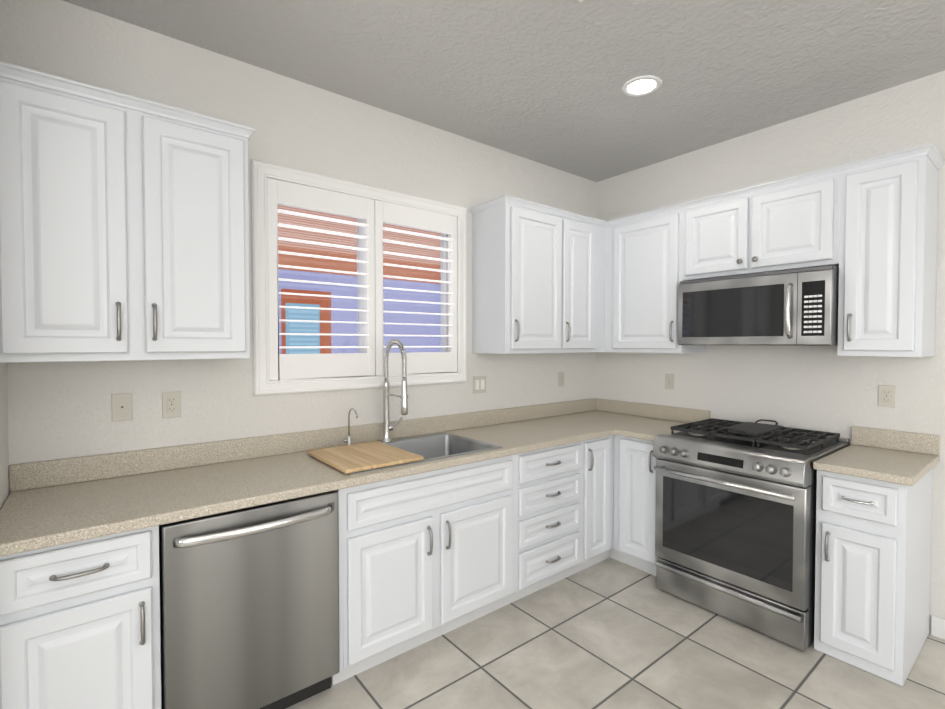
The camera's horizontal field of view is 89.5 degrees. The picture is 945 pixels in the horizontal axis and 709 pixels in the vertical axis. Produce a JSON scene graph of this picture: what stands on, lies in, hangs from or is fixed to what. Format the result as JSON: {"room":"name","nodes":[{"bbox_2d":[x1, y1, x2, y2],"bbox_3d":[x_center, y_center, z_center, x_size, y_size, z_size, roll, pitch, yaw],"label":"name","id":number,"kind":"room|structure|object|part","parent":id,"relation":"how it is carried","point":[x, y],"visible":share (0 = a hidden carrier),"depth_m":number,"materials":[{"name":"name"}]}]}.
{"room":"kitchen","nodes":[
{"label":"kitchen","id":0,"kind":"room"},
{"bbox_2d":[0,363,9,509],"bbox_3d":[-1.557,0.029,1.435,0.140,2.820,0.800,-1,2,-39],"label":"wall","id":1,"kind":"structure","parent":0,"point":[4,471],"depth_m":1.71,"materials":[{"name":"white paint"}]},
{"bbox_2d":[0,0,595,490],"bbox_3d":[-0.402,-0.004,2.962,3.850,2.820,0.150,-1,2,-39],"label":"wall","id":2,"kind":"structure","parent":0,"point":[58,410],"depth_m":2.31,"materials":[{"name":"white paint"}]},
{"bbox_2d":[111,393,131,421],"bbox_3d":[-1.477,0.222,2.009,0.070,0.115,0.007,-1,2,-39],"label":"electrical outlet","id":3,"kind":"object","parent":2,"relation":"attached to","point":[121,406],"visible":1,"depth_m":2.01,"materials":[{"name":"grey plastic"}]},
{"bbox_2d":[0,61,252,362],"bbox_3d":[-1.338,-0.460,1.884,0.772,0.960,0.350,-1,2,-39],"label":"upper cabinet","id":4,"kind":"object","parent":2,"relation":"attached to","point":[124,227],"depth_m":1.71,"materials":[{"name":"white wood"}]},
{"bbox_2d":[162,391,180,417],"bbox_3d":[-1.337,0.223,2.120,0.070,0.115,0.008,-1,2,-39],"label":"duplex electrical outlet","id":5,"kind":"object","parent":2,"relation":"attached to","point":[171,404],"visible":1,"depth_m":2.12,"materials":[{"name":"grey plastic"}]},
{"bbox_2d":[251,159,466,395],"bbox_3d":[-0.593,-0.381,2.774,1.312,1.145,0.163,-1,2,-39],"label":"window","id":6,"kind":"structure","parent":2,"relation":"in","point":[371,209],"depth_m":2.67,"materials":[{"name":"white wood"}]},
{"bbox_3d":[-0.625,-0.382,2.814,1.102,0.935,0.004,-1,2,-39],"label":"glass","id":7,"kind":"part","parent":6,"relation":"part of","materials":[{"name":"clear glass"}]},
{"bbox_3d":[-0.611,-0.381,2.796,1.192,1.028,0.105,-1,2,-39],"label":"frame","id":8,"kind":"part","parent":6,"relation":"part of","materials":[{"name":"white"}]},
{"bbox_2d":[9,398,939,491],"bbox_3d":[0.293,0.460,2.091,3.556,0.102,2.090,-1,2,-39],"label":"backsplash","id":9,"kind":"structure","parent":2,"relation":"attached to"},
{"bbox_2d":[473,376,485,393],"bbox_3d":[0.050,0.204,3.223,0.115,0.115,0.010,-1,2,-39],"label":"double light switch","id":10,"kind":"object","parent":2,"relation":"attached to","point":[479,384],"visible":1,"depth_m":3.22,"materials":[{"name":"grey plastic"}]},
{"bbox_2d":[472,195,567,353],"bbox_3d":[0.319,-0.489,3.203,0.466,0.960,0.350,-1,2,-39],"label":"upper cabinet","id":11,"kind":"object","parent":2,"relation":"attached to","point":[520,246],"depth_m":3.04,"materials":[{"name":"white wood"}]},
{"bbox_2d":[558,372,563,386],"bbox_3d":[0.698,0.195,3.740,0.070,0.115,0.008,-1,2,-39],"label":"duplex electrical outlet","id":12,"kind":"object","parent":2,"relation":"attached to","point":[560,379],"visible":1,"depth_m":3.73,"materials":[{"name":"grey plastic"}]},
{"bbox_2d":[568,211,599,352],"bbox_3d":[0.639,-0.495,3.458,0.351,0.960,0.350,-1,2,-39],"label":"upper cabinet","id":13,"kind":"object","parent":2,"relation":"attached to","point":[583,231],"depth_m":3.35,"materials":[{"name":"white wood"}]},
{"bbox_2d":[62,0,944,181],"bbox_3d":[0.165,-1.362,-0.549,7.300,0.050,6.300,-1,2,-39],"label":"ceiling","id":14,"kind":"structure","parent":0,"point":[542,81],"depth_m":2.25,"materials":[{"name":"grey paint"}]},
{"bbox_2d":[622,75,661,95],"bbox_3d":[0.884,-1.400,2.492,0.196,0.007,0.196,-1,2,-39],"label":"recessed light","id":15,"kind":"object","parent":14,"relation":"in","point":[640,85],"visible":1,"depth_m":2.48,"materials":[{"name":"white"}]},
{"bbox_2d":[286,557,944,708],"bbox_3d":[0.165,1.507,-0.485,7.300,0.050,6.300,-1,2,-39],"label":"floor","id":16,"kind":"structure","parent":0,"point":[609,633],"depth_m":2.17,"materials":[{"name":"tile"}]},
{"bbox_2d":[0,525,161,708],"bbox_3d":[-1.389,0.996,1.696,0.416,0.875,0.630,-1,2,-39],"label":"base cabinet","id":17,"kind":"object","parent":16,"relation":"on","point":[80,620],"depth_m":1.46,"materials":[{"name":"white wood"}]},
{"bbox_2d":[159,490,338,708],"bbox_3d":[-0.960,0.992,1.991,0.608,0.866,0.648,-1,2,-39],"label":"dishwasher","id":18,"kind":"object","parent":16,"relation":"on","point":[249,607],"visible":0.9,"depth_m":1.75,"materials":[{"name":"grey metal"}]},
{"bbox_2d":[159,525,163,708],"bbox_3d":[-0.989,0.940,2.027,0.604,0.763,0.554,-1,2,-39],"label":"tub","id":19,"kind":"object","parent":18,"relation":"in","point":[160,530],"depth_m":1.66,"materials":[{"name":"grey metal"}]},
{"bbox_3d":[-0.774,0.630,1.750,0.553,0.038,0.051,-1,2,-39],"label":"handle","id":20,"kind":"part","parent":18,"relation":"part of","materials":[{"name":"silver metal"}]},
{"bbox_2d":[331,454,519,684],"bbox_3d":[-0.348,0.977,2.526,0.999,0.876,0.632,-1,2,-39],"label":"base cabinet","id":21,"kind":"object","parent":16,"relation":"on","point":[426,557],"depth_m":2.23,"materials":[{"name":"white wood"}]},
{"bbox_2d":[0,398,655,556],"bbox_3d":[-0.155,0.466,2.655,3.556,0.139,0.650,-1,2,-39],"label":"countertop","id":22,"kind":"structure","parent":21,"relation":"on","point":[51,503],"depth_m":2.00,"materials":[{"name":"beige stone"}]},
{"bbox_2d":[344,408,357,444],"bbox_3d":[-0.639,0.389,2.520,0.048,0.214,0.124,-1,2,-39],"label":"filter faucet","id":23,"kind":"object","parent":22,"relation":"on","point":[348,440],"depth_m":2.55,"materials":[{"name":"silver metal"}]},
{"bbox_2d":[381,339,407,442],"bbox_3d":[-0.400,0.204,2.635,0.130,0.579,0.252,-1,2,-39],"label":"faucet","id":24,"kind":"object","parent":22,"relation":"on","point":[386,384],"depth_m":2.67,"materials":[{"name":"silver metal"}]},
{"bbox_2d":[344,339,501,474],"bbox_3d":[-0.344,0.317,2.504,0.870,0.800,0.546,-1,2,-39],"label":"sink","id":25,"kind":"object","parent":22,"relation":"in","point":[430,447],"visible":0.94,"depth_m":2.69,"materials":[{"name":"silver metal"}]},
{"bbox_2d":[307,441,422,473],"bbox_3d":[-0.530,0.491,2.324,0.390,0.018,0.470,-1,2,-39],"label":"cutting board","id":26,"kind":"object","parent":25,"relation":"on","point":[351,458],"visible":1,"depth_m":2.26,"materials":[{"name":"brown wood"}]},
{"bbox_3d":[-0.344,0.607,2.510,0.870,0.220,0.546,-1,2,-39],"label":"bowl","id":27,"kind":"part","parent":25,"relation":"part of","materials":[{"name":"silver metal"}]},
{"bbox_2d":[520,440,587,598],"bbox_3d":[0.267,0.966,3.016,0.573,0.876,0.632,-1,2,-39],"label":"base cabinet","id":28,"kind":"object","parent":16,"relation":"on","point":[553,480],"depth_m":2.79,"materials":[{"name":"white wood"}]},
{"bbox_2d":[588,435,615,566],"bbox_3d":[0.599,0.961,3.280,0.278,0.876,0.632,-1,2,-39],"label":"base cabinet","id":29,"kind":"object","parent":16,"relation":"on","point":[601,451],"depth_m":3.07,"materials":[{"name":"white wood"}]},
{"bbox_2d":[616,435,657,575],"bbox_3d":[1.274,0.962,3.220,0.630,0.875,0.343,-1,2,-39],"label":"base cabinet","id":30,"kind":"object","parent":16,"relation":"on","point":[635,461],"depth_m":3.03,"materials":[{"name":"white wood"}]},
{"bbox_2d":[616,405,709,440],"bbox_3d":[1.282,0.454,3.186,0.646,0.139,0.309,-1,2,-39],"label":"countertop","id":31,"kind":"structure","parent":30,"relation":"on","point":[641,422],"depth_m":3.38,"materials":[{"name":"beige stone"}]},
{"bbox_2d":[653,418,848,651],"bbox_3d":[1.563,0.906,2.725,0.756,1.008,0.766,-1,2,-39],"label":"range","id":32,"kind":"object","parent":16,"relation":"on","point":[735,524],"visible":1,"depth_m":2.48,"materials":[{"name":"grey metal"}]},
{"bbox_3d":[1.296,0.664,2.507,0.070,0.026,0.704,-1,2,-39],"label":"door handle","id":33,"kind":"part","parent":32,"relation":"part of","materials":[{"name":"silver metal"}]},
{"bbox_3d":[1.322,0.923,2.533,0.002,0.415,0.664,-1,2,-39],"label":"door glass","id":34,"kind":"part","parent":32,"relation":"part of","materials":[{"name":"black glass"}]},
{"bbox_3d":[1.355,1.310,2.568,0.050,0.186,0.764,-1,2,-39],"label":"drawer","id":35,"kind":"part","parent":32,"relation":"part of","materials":[{"name":"silver metal"}]},
{"bbox_3d":[1.349,0.914,2.554,0.065,0.582,0.764,-1,2,-39],"label":"door","id":36,"kind":"part","parent":32,"relation":"part of","materials":[{"name":"silver metal"}]},
{"bbox_3d":[1.351,0.549,2.548,0.140,0.132,0.764,-1,2,-39],"label":"control panel","id":37,"kind":"part","parent":32,"relation":"part of","materials":[{"name":"silver metal"}]},
{"bbox_2d":[668,426,848,463],"bbox_3d":[1.620,0.497,2.761,0.612,0.032,0.766,-1,2,-39],"label":"cooktop","id":38,"kind":"object","parent":32,"relation":"in","point":[816,453],"depth_m":2.56,"materials":[{"name":"black metal"}]},
{"bbox_3d":[1.845,0.470,2.940,0.035,0.018,0.764,-1,2,-39],"label":"trim","id":39,"kind":"part","parent":32,"relation":"part of","materials":[{"name":"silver metal"}]},
{"bbox_2d":[814,468,932,685],"bbox_3d":[1.973,0.982,2.342,0.630,0.875,0.323,-1,2,-39],"label":"base cabinet","id":40,"kind":"object","parent":16,"relation":"on","point":[873,549],"depth_m":2.14,"materials":[{"name":"white wood"}]},
{"bbox_3d":[1.714,0.654,2.129,0.033,0.016,0.117,-1,2,-39],"label":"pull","id":41,"kind":"part","parent":40,"relation":"part of","materials":[{"name":"silver metal"}]},
{"bbox_2d":[813,426,939,485],"bbox_3d":[1.974,0.473,2.320,0.643,0.139,0.353,-1,2,-39],"label":"countertop","id":42,"kind":"structure","parent":40,"relation":"on","point":[892,456],"depth_m":2.36,"materials":[{"name":"beige stone"}]},
{"bbox_2d":[595,71,944,633],"bbox_3d":[2.961,0.023,1.709,0.150,2.820,6.000,-1,2,-39],"label":"wall","id":43,"kind":"structure","parent":0,"point":[822,388],"depth_m":2.83,"materials":[{"name":"white paint"}]},
{"bbox_2d":[608,205,675,352],"bbox_3d":[1.313,-0.493,3.365,0.352,0.960,0.510,-1,2,-39],"label":"upper cabinet","id":44,"kind":"object","parent":43,"relation":"attached to","point":[642,259],"depth_m":3.27,"materials":[{"name":"white wood"}]},
{"bbox_2d":[665,373,673,389],"bbox_3d":[1.442,0.198,3.493,0.008,0.115,0.070,-1,2,-39],"label":"duplex electrical outlet","id":45,"kind":"object","parent":43,"relation":"attached to","point":[669,381],"visible":1,"depth_m":3.49,"materials":[{"name":"grey plastic"}]},
{"bbox_2d":[676,166,835,352],"bbox_3d":[1.729,-0.481,2.843,0.352,0.960,0.824,-1,2,-39],"label":"upper cabinet","id":46,"kind":"object","parent":43,"relation":"attached to","point":[782,224],"depth_m":2.70,"materials":[{"name":"white wood"}]},
{"bbox_3d":[0.293,-0.925,2.062,3.556,0.038,2.088,-1,2,-39],"label":"crown","id":47,"kind":"part","parent":46,"relation":"part of","materials":[{"name":"white wood"}]},
{"bbox_2d":[678,265,838,345],"bbox_3d":[1.687,-0.257,2.808,0.462,0.405,0.800,-1,2,-39],"label":"microwave","id":48,"kind":"object","parent":46,"relation":"attached to","point":[798,307],"visible":0.96,"depth_m":2.62,"materials":[{"name":"grey metal"}]},
{"bbox_3d":[1.666,-0.230,2.511,0.060,0.293,0.025,-1,2,-39],"label":"handle","id":49,"kind":"part","parent":48,"relation":"part of","materials":[{"name":"silver metal"}]},
{"bbox_2d":[832,145,935,356],"bbox_3d":[2.076,-0.472,2.407,0.352,0.960,0.291,-1,2,-39],"label":"upper cabinet","id":50,"kind":"object","parent":43,"relation":"attached to","point":[884,223],"depth_m":2.28,"materials":[{"name":"white wood"}]},
{"bbox_2d":[878,385,895,407],"bbox_3d":[2.204,0.222,2.536,0.008,0.115,0.070,-1,2,-39],"label":"duplex electrical outlet","id":51,"kind":"object","parent":43,"relation":"attached to","point":[886,395],"visible":1,"depth_m":2.53,"materials":[{"name":"grey plastic"}]},
{"bbox_2d":[931,615,944,639],"bbox_3d":[3.543,1.402,0.877,0.014,0.100,3.925,-1,2,-39],"label":"baseboard","id":52,"kind":"structure","parent":43,"relation":"attached to","point":[938,627],"depth_m":2.39,"materials":[{"name":"white"}]},
{"label":"outside","id":53,"kind":"structure","parent":0,"visible":0},
{"bbox_2d":[277,205,440,353],"bbox_3d":[-4.116,-2.653,5.603,18.000,8.000,0.001,-1,2,-39],"label":"neighboring building","id":54,"kind":"structure","parent":53,"point":[343,278],"depth_m":7.44,"materials":[{"name":"purple paint"}]},
{"bbox_2d":[281,289,330,353],"bbox_3d":[-2.416,-0.258,6.965,0.710,1.350,0.050,-1,2,-39],"label":"window","id":55,"kind":"structure","parent":54,"relation":"in","point":[327,314],"depth_m":7.03,"materials":[{"name":"red wood"}]},
{"bbox_2d":[285,303,319,353],"bbox_3d":[-2.446,-0.181,6.883,0.480,1.100,0.035,-1,2,-39],"label":"window shutter","id":56,"kind":"object","parent":55,"relation":"attached to","point":[303,323],"depth_m":6.85,"materials":[{"name":"blue"}]},
{"bbox_2d":[289,306,317,353],"bbox_3d":[-2.426,-0.186,6.866,0.410,1.010,0.014,-1,2,-39],"label":"window pane","id":57,"kind":"structure","parent":56,"relation":"attached to","point":[307,330],"depth_m":6.86,"materials":[{"name":"blue glass"}]}
]}

